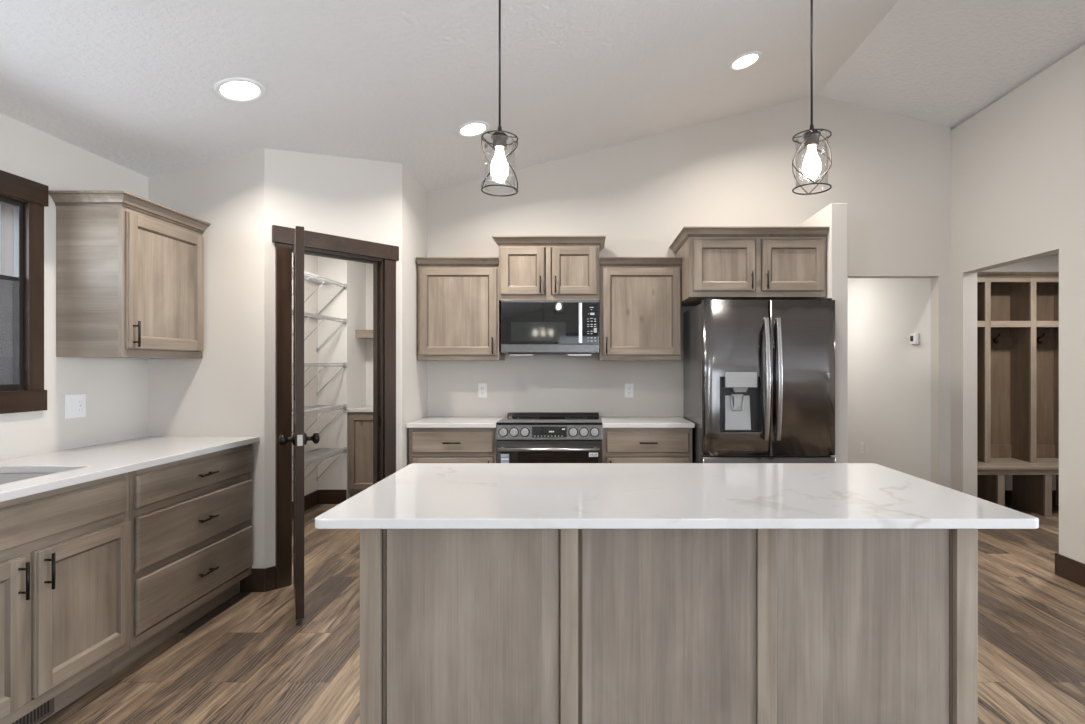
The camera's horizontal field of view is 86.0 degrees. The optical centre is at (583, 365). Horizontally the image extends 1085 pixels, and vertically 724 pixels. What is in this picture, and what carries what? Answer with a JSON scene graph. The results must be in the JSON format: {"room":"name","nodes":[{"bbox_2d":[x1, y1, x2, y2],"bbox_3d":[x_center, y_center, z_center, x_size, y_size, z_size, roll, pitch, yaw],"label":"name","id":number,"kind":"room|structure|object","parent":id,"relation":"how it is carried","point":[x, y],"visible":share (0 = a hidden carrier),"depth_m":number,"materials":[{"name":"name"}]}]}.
{"room":"kitchen","nodes":[
{"label":"kitchen","id":0,"kind":"room"},
{"bbox_2d":[0,113,317,500],"bbox_3d":[-2.627,0.108,-0.148,0.114,2.443,12.704,0,0,0],"label":"wall","id":1,"kind":"structure","parent":0,"point":[115,389],"depth_m":2.93,"materials":[{"name":"grey paint"}]},
{"bbox_2d":[0,170,48,413],"bbox_3d":[-2.614,-0.323,1.810,0.140,1.066,1.893,0,0,0],"label":"window","id":2,"kind":"structure","parent":1,"relation":"in","point":[21,222],"depth_m":2.67,"materials":[{"name":"brown wood"}]},
{"bbox_2d":[65,394,85,418],"bbox_3d":[-2.565,0.202,2.928,0.009,0.119,0.118,0,0,0],"label":"light switch","id":3,"kind":"object","parent":1,"relation":"attached to","point":[75,404],"visible":1,"depth_m":2.92,"materials":[{"name":"white plastic"}]},
{"bbox_2d":[78,399,82,411],"bbox_3d":[-2.562,0.202,2.951,0.002,0.066,0.033,0,0,0],"label":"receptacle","id":4,"kind":"object","parent":3,"relation":"attached to","point":[80,401],"depth_m":2.95,"materials":[{"name":"white plastic"}]},
{"bbox_2d":[49,190,210,358],"bbox_3d":[-2.380,-0.442,3.096,0.376,0.796,0.643,0,0,0],"label":"upper cabinet","id":5,"kind":"object","parent":1,"relation":"attached to","point":[130,267],"visible":1,"depth_m":2.84,"materials":[{"name":"brown wood"}]},
{"bbox_2d":[292,490,318,517],"bbox_3d":[-2.562,1.261,4.566,0.014,0.138,2.065,0,0,0],"label":"baseboard","id":6,"kind":"structure","parent":1,"relation":"attached to","point":[311,500],"depth_m":5.42,"materials":[{"name":"brown wood"}]},
{"bbox_2d":[292,447,346,481],"bbox_3d":[-2.428,0.944,4.646,0.284,0.322,1.907,0,0,0],"label":"wire shelf","id":7,"kind":"object","parent":1,"relation":"attached to","point":[344,449],"visible":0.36,"depth_m":5.37,"materials":[{"name":"white metal"}]},
{"bbox_2d":[292,267,346,313],"bbox_3d":[-2.428,-0.631,4.646,0.284,0.322,1.907,0,0,0],"label":"wire shelf","id":8,"kind":"object","parent":1,"relation":"attached to","point":[309,279],"visible":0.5,"depth_m":5.26,"materials":[{"name":"grey metal"}]},
{"bbox_2d":[292,404,346,433],"bbox_3d":[-2.428,0.528,4.646,0.284,0.322,1.907,0,0,0],"label":"wire shelf","id":9,"kind":"object","parent":1,"relation":"attached to","point":[316,407],"visible":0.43,"depth_m":5.24,"materials":[{"name":"white metal"}]},
{"bbox_2d":[292,309,346,351],"bbox_3d":[-2.428,-0.296,4.646,0.284,0.322,1.907,0,0,0],"label":"wire shelf","id":10,"kind":"object","parent":1,"relation":"attached to","point":[307,315],"visible":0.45,"depth_m":5.24,"materials":[{"name":"white metal"}]},
{"bbox_2d":[292,362,346,395],"bbox_3d":[-2.428,0.127,4.646,0.284,0.322,1.907,0,0,0],"label":"wire shelf","id":11,"kind":"object","parent":1,"relation":"attached to","point":[344,363],"visible":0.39,"depth_m":5.21,"materials":[{"name":"white metal"}]},
{"bbox_2d":[148,149,263,591],"bbox_3d":[-2.227,0.023,3.477,0.686,2.614,0.114,0,0,0],"label":"wall","id":12,"kind":"structure","parent":0,"point":[220,393],"depth_m":3.42,"materials":[{"name":"grey paint"}]},
{"bbox_2d":[240,568,263,591],"bbox_3d":[-1.952,1.261,3.414,0.145,0.138,0.010,0,0,0],"label":"baseboard","id":13,"kind":"structure","parent":12,"relation":"attached to","point":[254,582],"depth_m":3.41,"materials":[{"name":"brown wood"}]},
{"bbox_2d":[264,148,401,567],"bbox_3d":[-1.629,-0.051,3.800,0.114,2.762,0.908,0,0,41],"label":"wall","id":14,"kind":"structure","parent":0,"point":[361,199],"depth_m":3.65,"materials":[{"name":"grey paint"}]},
{"bbox_2d":[264,566,275,591],"bbox_3d":[-1.860,1.261,3.435,0.014,0.138,0.062,0,0,41],"label":"baseboard","id":15,"kind":"structure","parent":14,"relation":"attached to","point":[270,572],"depth_m":3.43,"materials":[{"name":"brown wood"}]},
{"bbox_2d":[279,226,319,618],"bbox_3d":[-1.601,0.289,3.250,0.188,2.011,0.635,0,0,-28],"label":"door","id":16,"kind":"structure","parent":14,"relation":"in","point":[299,438],"depth_m":2.97,"materials":[{"name":"brown wood"}]},
{"bbox_2d":[272,225,398,588],"bbox_3d":[-1.618,0.247,3.791,0.142,2.166,0.828,0,0,41],"label":"door frame","id":17,"kind":"structure","parent":14,"relation":"attached to","point":[385,256],"depth_m":3.68,"materials":[{"name":"brown wood"}]},
{"bbox_2d":[318,256,365,498],"bbox_3d":[-2.430,0.108,5.845,0.280,2.443,0.490,0,0,0],"label":"wall","id":18,"kind":"structure","parent":0,"point":[348,387],"depth_m":5.60,"materials":[{"name":"white paint"}]},
{"bbox_2d":[319,490,346,503],"bbox_3d":[-2.422,1.261,5.592,0.265,0.138,0.014,0,0,0],"label":"baseboard","id":19,"kind":"structure","parent":18,"relation":"attached to","point":[325,496],"depth_m":5.59,"materials":[{"name":"brown wood"}]},
{"bbox_2d":[366,263,372,405],"bbox_3d":[-1.986,0.108,6.147,1.167,2.443,0.114,0,0,0],"label":"wall","id":20,"kind":"structure","parent":0,"point":[369,267],"depth_m":6.09,"materials":[{"name":"white paint"}]},
{"bbox_2d":[355,330,372,338],"bbox_3d":[-1.847,-0.322,5.944,0.885,0.080,0.289,0,0,0],"label":"floating shelf","id":21,"kind":"object","parent":20,"relation":"attached to","point":[363,334],"visible":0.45,"depth_m":5.80,"materials":[{"name":"brown wood"}]},
{"bbox_2d":[402,164,426,467],"bbox_3d":[-1.345,-0.051,4.439,0.114,2.762,0.668,0,0,0],"label":"wall","id":22,"kind":"structure","parent":0,"point":[414,196],"depth_m":4.31,"materials":[{"name":"grey paint"}]},
{"bbox_2d":[0,0,1084,191],"bbox_3d":[2.110,-1.687,-0.205,9.620,1.328,12.850,0,0,0],"label":"ceiling","id":23,"kind":"structure","parent":0,"point":[130,84],"depth_m":3.24,"materials":[{"name":"paint"}]},
{"bbox_2d":[214,78,264,102],"bbox_3d":[-1.667,-1.334,2.811,0.213,0.059,0.219,0,0,4],"label":"recessed light","id":24,"kind":"object","parent":23,"relation":"in","point":[238,90],"visible":1,"depth_m":2.81,"materials":[{"name":"white plastic"}]},
{"bbox_2d":[457,121,488,137],"bbox_3d":[-0.735,-1.567,3.842,0.213,0.059,0.219,0,0,4],"label":"recessed light","id":25,"kind":"object","parent":23,"relation":"in","point":[475,128],"visible":0.99,"depth_m":3.84,"materials":[{"name":"white plastic"}]},
{"bbox_2d":[481,0,517,196],"bbox_3d":[-0.295,-1.151,2.030,0.129,1.080,0.132,0,0,-23],"label":"pendant light","id":26,"kind":"object","parent":23,"relation":"hanging from","point":[499,166],"visible":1,"depth_m":2.02,"materials":[{"name":"brown metal"}]},
{"bbox_2d":[491,126,507,150],"bbox_3d":[-0.295,-0.801,2.030,0.060,0.078,0.060,0,0,-23],"label":"socket","id":27,"kind":"object","parent":26,"relation":"attached to","point":[499,139],"depth_m":2.01,"materials":[{"name":"grey metal"}]},
{"bbox_2d":[728,51,761,70],"bbox_3d":[1.065,-2.015,3.838,0.213,0.059,0.219,0,0,4],"label":"recessed light","id":28,"kind":"object","parent":23,"relation":"in","point":[749,59],"visible":1,"depth_m":3.83,"materials":[{"name":"white plastic"}]},
{"bbox_2d":[792,0,831,194],"bbox_3d":[0.797,-1.290,2.030,0.132,1.346,0.129,0,0,12],"label":"pendant light","id":29,"kind":"object","parent":23,"relation":"hanging from","point":[811,167],"visible":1,"depth_m":2.02,"materials":[{"name":"brown metal"}]},
{"bbox_2d":[803,124,820,148],"bbox_3d":[0.797,-0.807,2.030,0.060,0.078,0.060,0,0,12],"label":"socket","id":30,"kind":"object","parent":29,"relation":"attached to","point":[812,142],"depth_m":2.01,"materials":[{"name":"grey metal"}]},
{"bbox_2d":[39,504,1084,723],"bbox_3d":[2.140,1.390,0.750,9.720,0.120,14.900,0,0,0],"label":"floor","id":31,"kind":"structure","parent":0,"point":[249,659],"depth_m":2.69,"materials":[{"name":"wood"}]},
{"bbox_2d":[0,472,130,723],"bbox_3d":[-2.232,0.888,2.033,0.672,0.883,0.914,0,0,0],"label":"base cabinet","id":32,"kind":"object","parent":31,"relation":"on","point":[65,552],"visible":0.99,"depth_m":2.16,"materials":[{"name":"brown wood"}]},
{"bbox_2d":[12,697,53,723],"bbox_3d":[-2.024,1.274,2.038,0.005,0.096,0.355,0,0,0],"label":"floor register","id":33,"kind":"object","parent":32,"relation":"attached to","point":[46,709],"visible":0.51,"depth_m":2.15,"materials":[{"name":"brown metal"}]},
{"bbox_2d":[112,444,251,674],"bbox_3d":[-2.232,0.888,2.950,0.672,0.883,0.917,0,0,0],"label":"base cabinet","id":34,"kind":"object","parent":31,"relation":"on","point":[190,518],"visible":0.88,"depth_m":2.83,"materials":[{"name":"brown wood"}]},
{"bbox_2d":[0,436,259,501],"bbox_3d":[-2.239,0.430,2.484,0.658,0.030,1.868,0,0,0],"label":"countertop","id":35,"kind":"structure","parent":34,"relation":"on","point":[69,467],"depth_m":2.57,"materials":[{"name":"white stone"}]},
{"bbox_2d":[0,473,53,483],"bbox_3d":[-2.257,0.561,2.034,0.445,0.231,0.767,0,0,0],"label":"sink","id":36,"kind":"object","parent":35,"relation":"in","point":[4,477],"visible":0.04,"depth_m":2.40,"materials":[{"name":"grey ceramic"}]},
{"bbox_2d":[348,412,372,497],"bbox_3d":[-1.846,0.888,5.844,0.884,0.883,0.488,0,0,0],"label":"base cabinet","id":37,"kind":"object","parent":31,"relation":"on","point":[360,424],"visible":0.27,"depth_m":5.61,"materials":[{"name":"brown wood"}]},
{"bbox_2d":[347,406,372,411],"bbox_3d":[-1.846,0.430,5.840,0.886,0.030,0.497,0,0,0],"label":"countertop","id":38,"kind":"structure","parent":37,"relation":"on","point":[362,408],"depth_m":5.59,"materials":[{"name":"white stone"}]},
{"bbox_2d":[409,428,496,463],"bbox_3d":[-0.954,0.888,4.463,0.636,0.883,0.619,0,0,0],"label":"base cabinet","id":39,"kind":"object","parent":31,"relation":"on","point":[426,445],"visible":0.38,"depth_m":4.19,"materials":[{"name":"brown wood"}]},
{"bbox_2d":[405,416,505,427],"bbox_3d":[-0.960,0.430,4.473,0.652,0.030,0.599,0,0,0],"label":"countertop","id":40,"kind":"structure","parent":39,"relation":"on","point":[430,421],"depth_m":4.26,"materials":[{"name":"white stone"}]},
{"bbox_2d":[496,412,601,462],"bbox_3d":[-0.251,0.855,4.434,0.764,0.950,0.667,0,0,0],"label":"range","id":41,"kind":"object","parent":31,"relation":"on","point":[521,437],"visible":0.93,"depth_m":4.17,"materials":[{"name":"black metal"}]},
{"bbox_2d":[496,416,601,424],"bbox_3d":[-0.251,0.416,4.452,0.764,0.016,0.535,0,0,0],"label":"cooktop","id":42,"kind":"object","parent":41,"relation":"in","point":[508,420],"depth_m":4.34,"materials":[{"name":"black glass"}]},
{"bbox_2d":[602,428,691,462],"bbox_3d":[0.460,0.888,4.463,0.652,0.883,0.619,0,0,0],"label":"base cabinet","id":43,"kind":"object","parent":31,"relation":"on","point":[619,445],"visible":0.38,"depth_m":4.19,"materials":[{"name":"brown wood"}]},
{"bbox_2d":[600,416,694,427],"bbox_3d":[0.467,0.430,4.473,0.667,0.030,0.599,0,0,0],"label":"countertop","id":44,"kind":"structure","parent":43,"relation":"on","point":[607,421],"depth_m":4.26,"materials":[{"name":"white stone"}]},
{"bbox_2d":[360,529,977,723],"bbox_3d":[0.254,0.887,2.088,1.853,0.886,0.703,0,0,0],"label":"kitchen island","id":45,"kind":"object","parent":31,"relation":"on","point":[458,626],"visible":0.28,"depth_m":1.75,"materials":[{"name":"brown wood"}]},
{"bbox_2d":[315,463,1038,528],"bbox_3d":[0.254,0.429,2.026,1.985,0.028,0.905,0,0,0],"label":"island countertop","id":46,"kind":"structure","parent":45,"relation":"on","point":[417,495],"depth_m":1.80,"materials":[{"name":"white stone"}]},
{"bbox_2d":[683,298,835,462],"bbox_3d":[1.260,0.433,4.298,0.902,1.792,0.891,0,0,0],"label":"refrigerator","id":47,"kind":"object","parent":31,"relation":"on","point":[759,375],"visible":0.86,"depth_m":3.93,"materials":[{"name":"grey metal"}]},
{"bbox_2d":[977,272,1058,516],"bbox_3d":[4.085,0.240,5.316,1.721,2.180,0.483,0,0,0],"label":"locker","id":48,"kind":"object","parent":31,"relation":"on","point":[1018,312],"visible":0.59,"depth_m":5.40,"materials":[{"name":"brown wood"}]},
{"bbox_2d":[427,95,950,487],"bbox_3d":[0.808,-0.451,4.831,4.420,3.561,0.114,0,0,0],"label":"wall","id":49,"kind":"structure","parent":0,"point":[892,172],"depth_m":4.77,"materials":[{"name":"grey paint"}]},
{"bbox_2d":[416,257,504,360],"bbox_3d":[-0.963,-0.435,4.580,0.623,0.783,0.384,0,0,0],"label":"upper cabinet","id":50,"kind":"object","parent":49,"relation":"attached to","point":[459,305],"visible":0.99,"depth_m":4.43,"materials":[{"name":"brown wood"}]},
{"bbox_2d":[478,383,486,396],"bbox_3d":[-0.835,0.201,4.770,0.072,0.116,0.008,0,0,0],"label":"wall outlet","id":51,"kind":"object","parent":49,"relation":"attached to","point":[482,387],"visible":1,"depth_m":4.77,"materials":[{"name":"white plastic"}]},
{"bbox_2d":[492,236,605,301],"bbox_3d":[-0.266,-0.742,4.568,0.860,0.481,0.408,0,0,0],"label":"upper cabinet","id":52,"kind":"object","parent":49,"relation":"attached to","point":[530,267],"visible":1,"depth_m":4.41,"materials":[{"name":"brown wood"}]},
{"bbox_2d":[501,300,598,355],"bbox_3d":[-0.259,-0.290,4.562,0.744,0.416,0.415,0,0,0],"label":"microwave","id":53,"kind":"object","parent":52,"relation":"attached to","point":[528,327],"visible":1,"depth_m":4.40,"materials":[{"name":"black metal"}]},
{"bbox_2d":[508,353,591,354],"bbox_3d":[-0.259,-0.095,4.587,0.644,0.012,0.314,0,0,0],"label":"vent","id":54,"kind":"object","parent":53,"relation":"attached to","point":[508,353],"depth_m":4.43,"materials":[{"name":"silver metal"}]},
{"bbox_2d":[625,383,632,396],"bbox_3d":[0.371,0.201,4.770,0.072,0.116,0.008,0,0,0],"label":"wall outlet","id":55,"kind":"object","parent":49,"relation":"attached to","point":[628,386],"visible":1,"depth_m":4.77,"materials":[{"name":"white plastic"}]},
{"bbox_2d":[598,257,681,360],"bbox_3d":[0.431,-0.435,4.580,0.625,0.783,0.384,0,0,0],"label":"upper cabinet","id":56,"kind":"object","parent":49,"relation":"attached to","point":[640,297],"visible":0.99,"depth_m":4.43,"materials":[{"name":"brown wood"}]},
{"bbox_2d":[669,227,828,305],"bbox_3d":[1.212,-0.735,4.418,1.021,0.488,0.708,0,0,0],"label":"upper cabinet","id":57,"kind":"object","parent":49,"relation":"attached to","point":[721,263],"visible":1,"depth_m":4.11,"materials":[{"name":"brown wood"}]},
{"bbox_2d":[796,203,847,462],"bbox_3d":[1.784,0.096,4.412,0.117,2.468,0.723,0,0,0],"label":"wall","id":58,"kind":"structure","parent":0,"point":[834,216],"depth_m":4.05,"materials":[{"name":"grey paint"}]},
{"bbox_2d":[848,278,930,481],"bbox_3d":[2.970,0.110,6.544,0.096,2.440,3.312,0,0,0],"label":"wall","id":59,"kind":"structure","parent":0,"point":[889,377],"depth_m":5.53,"materials":[{"name":"white paint"}]},
{"bbox_2d":[910,333,919,344],"bbox_3d":[2.904,-0.236,5.100,0.034,0.100,0.104,0,0,0],"label":"thermostat","id":60,"kind":"object","parent":59,"relation":"attached to","point":[915,337],"visible":1,"depth_m":5.07,"materials":[{"name":"grey plastic"}]},
{"bbox_2d":[951,45,1084,563],"bbox_3d":[3.075,-0.304,3.444,0.114,3.268,2.888,0,0,0],"label":"wall","id":61,"kind":"structure","parent":0,"point":[1018,163],"depth_m":3.91,"materials":[{"name":"grey paint"}]},
{"bbox_2d":[1055,553,1084,586],"bbox_3d":[3.067,1.261,2.851,0.129,0.138,1.702,0,0,0],"label":"baseboard","id":62,"kind":"structure","parent":61,"relation":"attached to","point":[1067,568],"depth_m":3.58,"materials":[{"name":"brown wood"}]},
{"bbox_2d":[981,253,1058,489],"bbox_3d":[4.241,0.110,5.610,2.218,2.440,0.100,0,0,0],"label":"wall","id":63,"kind":"structure","parent":0,"point":[1050,263],"depth_m":5.56,"materials":[{"name":"white paint"}]},
{"bbox_2d":[1005,490,1055,504],"bbox_3d":[4.191,1.261,5.552,2.116,0.138,0.014,0,0,0],"label":"baseboard","id":64,"kind":"structure","parent":63,"relation":"attached to","point":[1008,493],"depth_m":5.54,"materials":[{"name":"brown wood"}]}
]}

